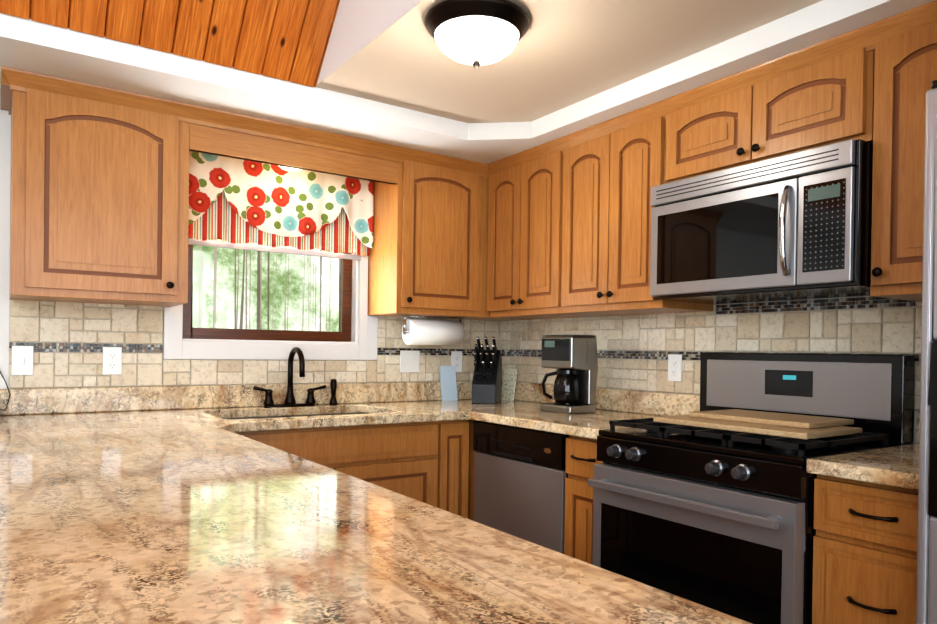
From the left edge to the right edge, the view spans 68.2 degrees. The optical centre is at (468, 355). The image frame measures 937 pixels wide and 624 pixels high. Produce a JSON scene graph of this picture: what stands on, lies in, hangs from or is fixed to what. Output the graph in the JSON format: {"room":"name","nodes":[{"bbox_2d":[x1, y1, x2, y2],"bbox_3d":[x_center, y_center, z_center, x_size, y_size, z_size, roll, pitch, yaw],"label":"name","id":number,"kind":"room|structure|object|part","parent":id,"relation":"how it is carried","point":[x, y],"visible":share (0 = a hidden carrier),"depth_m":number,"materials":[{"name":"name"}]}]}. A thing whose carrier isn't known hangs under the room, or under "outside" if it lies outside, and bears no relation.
{"room":"kitchen","nodes":[
{"label":"kitchen","id":0,"kind":"room"},
{"bbox_2d":[0,0,339,87],"bbox_3d":[-1.434,-2.686,0.332,4.100,4.412,0.012,0,43,-34],"label":"ceiling","id":1,"kind":"structure","parent":0,"point":[286,40],"depth_m":2.43,"materials":[{"name":"brown wood"}]},
{"bbox_2d":[0,97,497,388],"bbox_3d":[-2.047,-1.856,2.562,5.620,6.000,0.132,0,0,-34],"label":"wall","id":2,"kind":"structure","parent":0,"point":[147,371],"depth_m":2.93,"materials":[{"name":"beige tile"}]},
{"bbox_2d":[12,346,33,374],"bbox_3d":[-1.747,0.019,2.710,0.072,0.116,0.012,0,0,-34],"label":"electrical outlet","id":3,"kind":"object","parent":2,"relation":"attached to","point":[22,359],"visible":1,"depth_m":2.71,"materials":[{"name":"white plastic"}]},
{"bbox_2d":[8,72,195,306],"bbox_3d":[-1.445,-0.589,2.720,0.590,0.750,0.341,0,0,-34],"label":"upper cabinet","id":4,"kind":"object","parent":2,"relation":"attached to","point":[100,202],"depth_m":2.57,"materials":[{"name":"brown wood"}]},
{"bbox_3d":[-0.836,-0.907,3.123,2.119,0.168,0.357,0,0,-34],"label":"trim","id":5,"kind":"part","parent":4,"relation":"part of","materials":[{"name":"brown wood"}]},
{"bbox_2d":[102,347,121,374],"bbox_3d":[-1.489,0.021,2.890,0.072,0.116,0.008,0,0,-34],"label":"electrical outlet","id":6,"kind":"object","parent":2,"relation":"attached to","point":[112,361],"visible":1,"depth_m":2.89,"materials":[{"name":"white plastic"}]},
{"bbox_2d":[9,300,498,388],"bbox_3d":[-0.807,-0.057,3.372,2.388,0.386,0.004,0,0,-34],"label":"backsplash","id":7,"kind":"structure","parent":2,"relation":"attached to","point":[93,346],"depth_m":2.94,"materials":[{"name":"beige tile"}]},
{"bbox_2d":[9,342,478,354],"bbox_3d":[-0.810,-0.026,3.365,2.374,0.034,0.008,0,0,-34],"label":"mosaic","id":8,"kind":"object","parent":7,"relation":"attached to","point":[78,347],"visible":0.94,"depth_m":2.94},
{"bbox_2d":[163,237,377,359],"bbox_3d":[-0.927,-0.403,3.341,1.030,0.842,0.130,0,0,-34],"label":"window","id":9,"kind":"structure","parent":2,"relation":"in","point":[362,344],"depth_m":3.34,"materials":[{"name":"white"}]},
{"bbox_3d":[-0.955,-0.406,3.346,0.834,0.669,0.040,0,0,-34],"label":"window sash","id":10,"kind":"part","parent":9,"relation":"part of","materials":[{"name":"brown wood"}]},
{"bbox_3d":[-0.956,-0.407,3.347,0.744,0.574,0.004,0,0,-34],"label":"glass","id":11,"kind":"part","parent":9,"relation":"part of","materials":[{"name":"clear glass"}]},
{"bbox_2d":[188,238,360,259],"bbox_3d":[-0.903,-0.501,3.271,0.860,0.026,0.009,0,0,-34],"label":"window blind","id":12,"kind":"object","parent":9,"relation":"attached to","point":[210,243],"visible":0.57,"depth_m":3.25,"materials":[{"name":"grey fabric"}]},
{"bbox_2d":[188,151,373,255],"bbox_3d":[-0.872,-0.714,3.241,0.939,0.413,0.063,0,0,-34],"label":"valance curtain","id":13,"kind":"object","parent":2,"relation":"attached to","point":[235,201],"visible":0.9,"depth_m":3.22,"materials":[{"name":"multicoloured fabric"}]},
{"bbox_2d":[400,351,419,372],"bbox_3d":[-0.312,0.031,3.694,0.118,0.116,0.012,0,0,-34],"label":"light switch","id":14,"kind":"object","parent":2,"relation":"attached to","point":[409,361],"visible":1,"depth_m":3.69,"materials":[{"name":"white plastic"}]},
{"bbox_2d":[364,152,483,319],"bbox_3d":[-0.233,-0.578,3.550,0.464,0.750,0.341,0,0,-34],"label":"upper cabinet","id":15,"kind":"object","parent":2,"relation":"attached to","point":[426,257],"depth_m":3.40,"materials":[{"name":"brown wood"}]},
{"bbox_2d":[402,315,463,345],"bbox_3d":[-0.184,-0.129,3.606,0.363,0.148,0.132,0,0,-34],"label":"paper towel","id":16,"kind":"object","parent":15,"relation":"attached to","point":[428,332],"visible":1,"depth_m":3.55,"materials":[{"name":"white paper"}]},
{"bbox_2d":[451,351,461,371],"bbox_3d":[-0.066,0.034,3.865,0.072,0.116,0.008,0,0,-34],"label":"electrical outlet","id":17,"kind":"object","parent":2,"relation":"attached to","point":[456,359],"visible":0.83,"depth_m":3.86,"materials":[{"name":"white plastic"}]},
{"bbox_2d":[279,166,301,171],"bbox_3d":[-0.800,-0.914,3.135,0.194,0.150,0.194,0,0,-34],"label":"recessed light","id":18,"kind":"object","parent":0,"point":[289,169],"visible":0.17,"depth_m":3.13,"materials":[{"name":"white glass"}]},
{"bbox_2d":[316,0,421,85],"bbox_3d":[0.884,-2.801,1.815,1.400,3.530,3.188,0,0,-34],"label":"ceiling","id":19,"kind":"structure","parent":0,"point":[358,25],"depth_m":2.42,"materials":[{"name":"white paint"}]},
{"bbox_2d":[0,0,934,163],"bbox_3d":[-1.018,-1.017,0.942,5.500,0.076,3.750,0,0,-34],"label":"ceiling","id":20,"kind":"structure","parent":0,"point":[29,45],"depth_m":2.53,"materials":[{"name":"white paint"}]},
{"bbox_2d":[316,0,822,122],"bbox_3d":[0.674,-1.080,2.100,1.400,0.081,3.750,0,0,-34],"label":"ceiling","id":21,"kind":"structure","parent":0,"point":[564,54],"depth_m":2.42,"materials":[{"name":"beige paint"}]},
{"bbox_2d":[424,0,529,67],"bbox_3d":[0.026,-0.974,2.160,0.330,0.150,0.330,0,0,-34],"label":"ceiling light fixture","id":22,"kind":"object","parent":21,"relation":"attached to","point":[476,33],"visible":1,"depth_m":2.07,"materials":[{"name":"white glass"}]},
{"bbox_3d":[0.026,-0.962,2.160,0.268,0.081,0.268,0,0,-34],"label":"glass","id":23,"kind":"part","parent":22,"relation":"part of","materials":[{"name":"white glass"}]},
{"bbox_2d":[499,296,921,443],"bbox_3d":[2.083,-1.792,1.386,0.132,6.000,6.500,0,0,-34],"label":"wall","id":24,"kind":"structure","parent":0,"point":[766,329],"depth_m":2.88,"materials":[{"name":"beige tile"}]},
{"bbox_2d":[484,144,583,319],"bbox_3d":[0.396,-0.569,3.433,0.341,0.750,0.560,0,0,-34],"label":"upper cabinet","id":25,"kind":"object","parent":24,"relation":"attached to","point":[520,284],"depth_m":3.33,"materials":[{"name":"brown wood"}]},
{"bbox_2d":[556,104,712,316],"bbox_3d":[0.714,-0.562,2.969,0.341,0.750,0.565,0,0,-34],"label":"upper cabinet","id":26,"kind":"object","parent":24,"relation":"attached to","point":[605,177],"depth_m":2.87,"materials":[{"name":"brown wood"}]},
{"bbox_2d":[668,354,681,381],"bbox_3d":[0.889,0.052,2.983,0.008,0.116,0.072,0,0,-34],"label":"electrical outlet","id":27,"kind":"object","parent":24,"relation":"attached to","point":[674,367],"visible":1,"depth_m":2.98,"materials":[{"name":"white plastic"}]},
{"bbox_2d":[500,305,921,410],"bbox_3d":[0.901,-0.031,2.990,0.004,0.386,2.538,0,0,-34],"label":"backsplash","id":28,"kind":"structure","parent":24,"relation":"attached to","point":[882,323],"depth_m":2.86,"materials":[{"name":"beige tile"}]},
{"bbox_2d":[500,297,920,364],"bbox_3d":[0.898,-0.096,2.987,0.008,0.226,2.536,0,0,-34],"label":"mosaic","id":29,"kind":"object","parent":28,"relation":"attached to","point":[875,302],"visible":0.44,"depth_m":2.62},
{"bbox_2d":[660,32,871,184],"bbox_3d":[1.092,-0.781,2.420,0.341,0.293,0.758,0,0,-34],"label":"upper cabinet","id":30,"kind":"object","parent":24,"relation":"attached to","point":[822,97],"depth_m":2.26,"materials":[{"name":"brown wood"}]},
{"bbox_2d":[650,139,872,304],"bbox_3d":[1.046,-0.417,2.394,0.440,0.423,0.754,0,0,-34],"label":"microwave","id":31,"kind":"object","parent":30,"relation":"attached to","point":[793,226],"visible":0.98,"depth_m":2.21,"materials":[{"name":"silver metal"}]},
{"bbox_3d":[0.838,-0.390,2.376,0.001,0.253,0.480,0,0,-34],"label":"door","id":32,"kind":"part","parent":31,"relation":"part of","materials":[{"name":"black glass"}]},
{"bbox_3d":[0.890,-0.593,2.296,0.001,0.032,0.674,0,0,-34],"label":"panel","id":33,"kind":"part","parent":31,"relation":"part of","materials":[{"name":"silver metal"}]},
{"bbox_3d":[0.981,-0.389,2.143,0.049,0.280,0.024,0,0,-34],"label":"handle","id":34,"kind":"part","parent":31,"relation":"part of","materials":[{"name":"silver metal"}]},
{"bbox_3d":[1.056,-0.484,2.057,0.001,0.037,0.097,0,0,-34],"label":"panel","id":35,"kind":"part","parent":31,"relation":"part of","materials":[{"name":"grey"}]},
{"bbox_3d":[1.056,-0.384,2.057,0.001,0.263,0.126,0,0,-34],"label":"panel","id":36,"kind":"part","parent":31,"relation":"part of","materials":[{"name":"black plastic"}]},
{"bbox_2d":[870,8,936,301],"bbox_3d":[1.395,-0.545,1.975,0.341,0.750,0.321,0,0,-34],"label":"upper cabinet","id":37,"kind":"object","parent":24,"relation":"attached to","point":[903,51],"depth_m":1.95,"materials":[{"name":"brown wood"}]},
{"bbox_3d":[-0.271,1.217,-0.177,5.740,0.060,6.740,0,0,-34],"label":"floor","id":38,"kind":"structure","parent":0,"visible":0},
{"bbox_2d":[188,347,553,438],"bbox_3d":[-0.333,0.565,3.213,1.775,1.194,0.818,0,0,-34],"label":"countertop","id":39,"kind":"structure","parent":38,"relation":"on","point":[419,405],"depth_m":3.34,"materials":[{"name":"beige stone"}]},
{"bbox_2d":[253,347,337,407],"bbox_3d":[-0.777,0.100,3.227,0.415,0.282,0.194,0,0,-34],"label":"faucet","id":40,"kind":"object","parent":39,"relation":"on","point":[289,402],"depth_m":3.25,"materials":[{"name":"brown metal"}]},
{"bbox_2d":[439,366,457,400],"bbox_3d":[-0.110,0.151,3.796,0.100,0.190,0.038,0,0,-34],"label":"card sign","id":41,"kind":"object","parent":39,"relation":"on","point":[448,384],"visible":0.86,"depth_m":3.79,"materials":[{"name":"blue"}]},
{"bbox_2d":[472,337,501,403],"bbox_3d":[0.098,0.074,3.706,0.126,0.351,0.271,1,0,11],"label":"knife block","id":42,"kind":"object","parent":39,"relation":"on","point":[487,383],"visible":1,"depth_m":3.63,"materials":[{"name":"black"}]},
{"bbox_3d":[0.091,0.016,3.667,0.191,0.228,0.191,0,0,-34],"label":"handle","id":43,"kind":"part","parent":42,"relation":"part of","materials":[{"name":"black plastic"}]},
{"bbox_2d":[501,369,517,400],"bbox_3d":[0.227,0.162,3.896,0.034,0.175,0.115,0,0,-34],"label":"card sign","id":44,"kind":"object","parent":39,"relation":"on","point":[509,383],"visible":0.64,"depth_m":3.89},
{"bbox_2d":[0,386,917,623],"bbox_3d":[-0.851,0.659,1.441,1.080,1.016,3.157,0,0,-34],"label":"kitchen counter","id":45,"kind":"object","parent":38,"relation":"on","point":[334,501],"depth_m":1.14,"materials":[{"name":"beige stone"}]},
{"bbox_2d":[0,371,10,410],"bbox_3d":[-1.829,0.134,2.569,0.217,0.195,0.160,0,0,-34],"label":"cord","id":46,"kind":"object","parent":45,"relation":"on","point":[8,391],"visible":1,"depth_m":2.67,"materials":[{"name":"grey"}]},
{"bbox_2d":[473,421,568,553],"bbox_3d":[0.421,0.727,3.075,0.590,0.853,0.599,0,0,-34],"label":"dishwasher","id":47,"kind":"object","parent":38,"relation":"on","point":[520,475],"visible":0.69,"depth_m":2.87,"materials":[{"name":"silver metal"}]},
{"bbox_3d":[0.177,0.397,2.921,0.008,0.064,0.289,0,0,-34],"label":"handle","id":48,"kind":"part","parent":47,"relation":"part of","materials":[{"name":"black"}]},
{"bbox_3d":[0.312,0.375,2.729,0.001,0.022,0.044,0,0,-34],"label":"panel","id":49,"kind":"part","parent":47,"relation":"part of","materials":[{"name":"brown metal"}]},
{"bbox_2d":[488,387,699,462],"bbox_3d":[0.496,0.666,2.984,0.665,1.016,0.798,0,0,-34],"label":"base cabinet","id":50,"kind":"object","parent":38,"relation":"on","point":[582,429],"depth_m":3.00,"materials":[{"name":"beige stone"}]},
{"bbox_2d":[540,335,597,413],"bbox_3d":[0.453,0.082,3.184,0.189,0.352,0.211,0,0,-34],"label":"coffee maker","id":51,"kind":"object","parent":50,"relation":"on","point":[572,360],"visible":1,"depth_m":3.13,"materials":[{"name":"silver metal"}]},
{"bbox_3d":[0.372,-0.053,3.176,0.001,0.030,0.070,0,0,-34],"label":"panel","id":52,"kind":"part","parent":51,"relation":"part of","materials":[{"name":"grey"}]},
{"bbox_2d":[588,352,914,623],"bbox_3d":[0.903,0.580,2.312,0.718,1.181,0.756,0,0,-34],"label":"stove","id":53,"kind":"object","parent":38,"relation":"on","point":[719,520],"visible":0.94,"depth_m":2.17,"materials":[{"name":"black"}]},
{"bbox_3d":[0.632,0.330,2.166,0.040,0.048,0.533,0,0,-34],"label":"knob","id":54,"kind":"part","parent":53,"relation":"part of","materials":[{"name":"grey metal"}]},
{"bbox_3d":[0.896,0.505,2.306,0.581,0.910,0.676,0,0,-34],"label":"door","id":55,"kind":"part","parent":53,"relation":"part of","materials":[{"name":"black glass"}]},
{"bbox_2d":[653,409,862,439],"bbox_3d":[0.969,0.220,2.317,0.390,0.036,0.560,0,0,-34],"label":"cutting boards","id":56,"kind":"object","parent":53,"relation":"on","point":[804,427],"visible":1,"depth_m":2.21,"materials":[{"name":"beige wood"}]},
{"bbox_3d":[1.142,0.077,2.462,0.001,0.016,0.050,0,0,-34],"label":"panel","id":57,"kind":"part","parent":53,"relation":"part of","materials":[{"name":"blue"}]},
{"bbox_2d":[806,411,919,526],"bbox_3d":[1.250,0.684,1.896,0.651,1.016,0.315,0,0,-34],"label":"countertop","id":58,"kind":"structure","parent":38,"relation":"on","point":[882,484],"depth_m":1.76,"materials":[{"name":"beige stone"}]},
{"bbox_2d":[916,80,936,623],"bbox_3d":[1.514,0.306,1.320,0.816,1.778,0.906,0,0,-34],"label":"fridge","id":59,"kind":"object","parent":38,"relation":"on","point":[926,609],"visible":1,"depth_m":1.48,"materials":[{"name":"grey metal"}]},
{"bbox_3d":[1.302,0.305,1.175,0.189,1.778,0.906,0,0,-34],"label":"panel","id":60,"kind":"part","parent":59,"relation":"part of","materials":[{"name":"silver metal"}]},
{"bbox_2d":[936,40,936,79],"bbox_3d":[1.615,0.143,1.363,0.659,2.117,0.952,0,0,-34],"label":"tall cabinet","id":61,"kind":"object","parent":38,"relation":"on","point":[936,40],"depth_m":1.87,"materials":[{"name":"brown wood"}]},
{"bbox_3d":[0.857,-0.930,2.188,0.358,0.064,3.198,0,0,-34],"label":"trim","id":62,"kind":"part","parent":61,"relation":"part of","materials":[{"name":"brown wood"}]},
{"label":"outside","id":63,"kind":"structure","parent":0,"visible":0},
{"bbox_2d":[192,239,339,331],"bbox_3d":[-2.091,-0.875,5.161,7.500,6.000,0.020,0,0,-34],"label":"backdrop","id":64,"kind":"structure","parent":63,"point":[212,307],"depth_m":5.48,"materials":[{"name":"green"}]}
]}

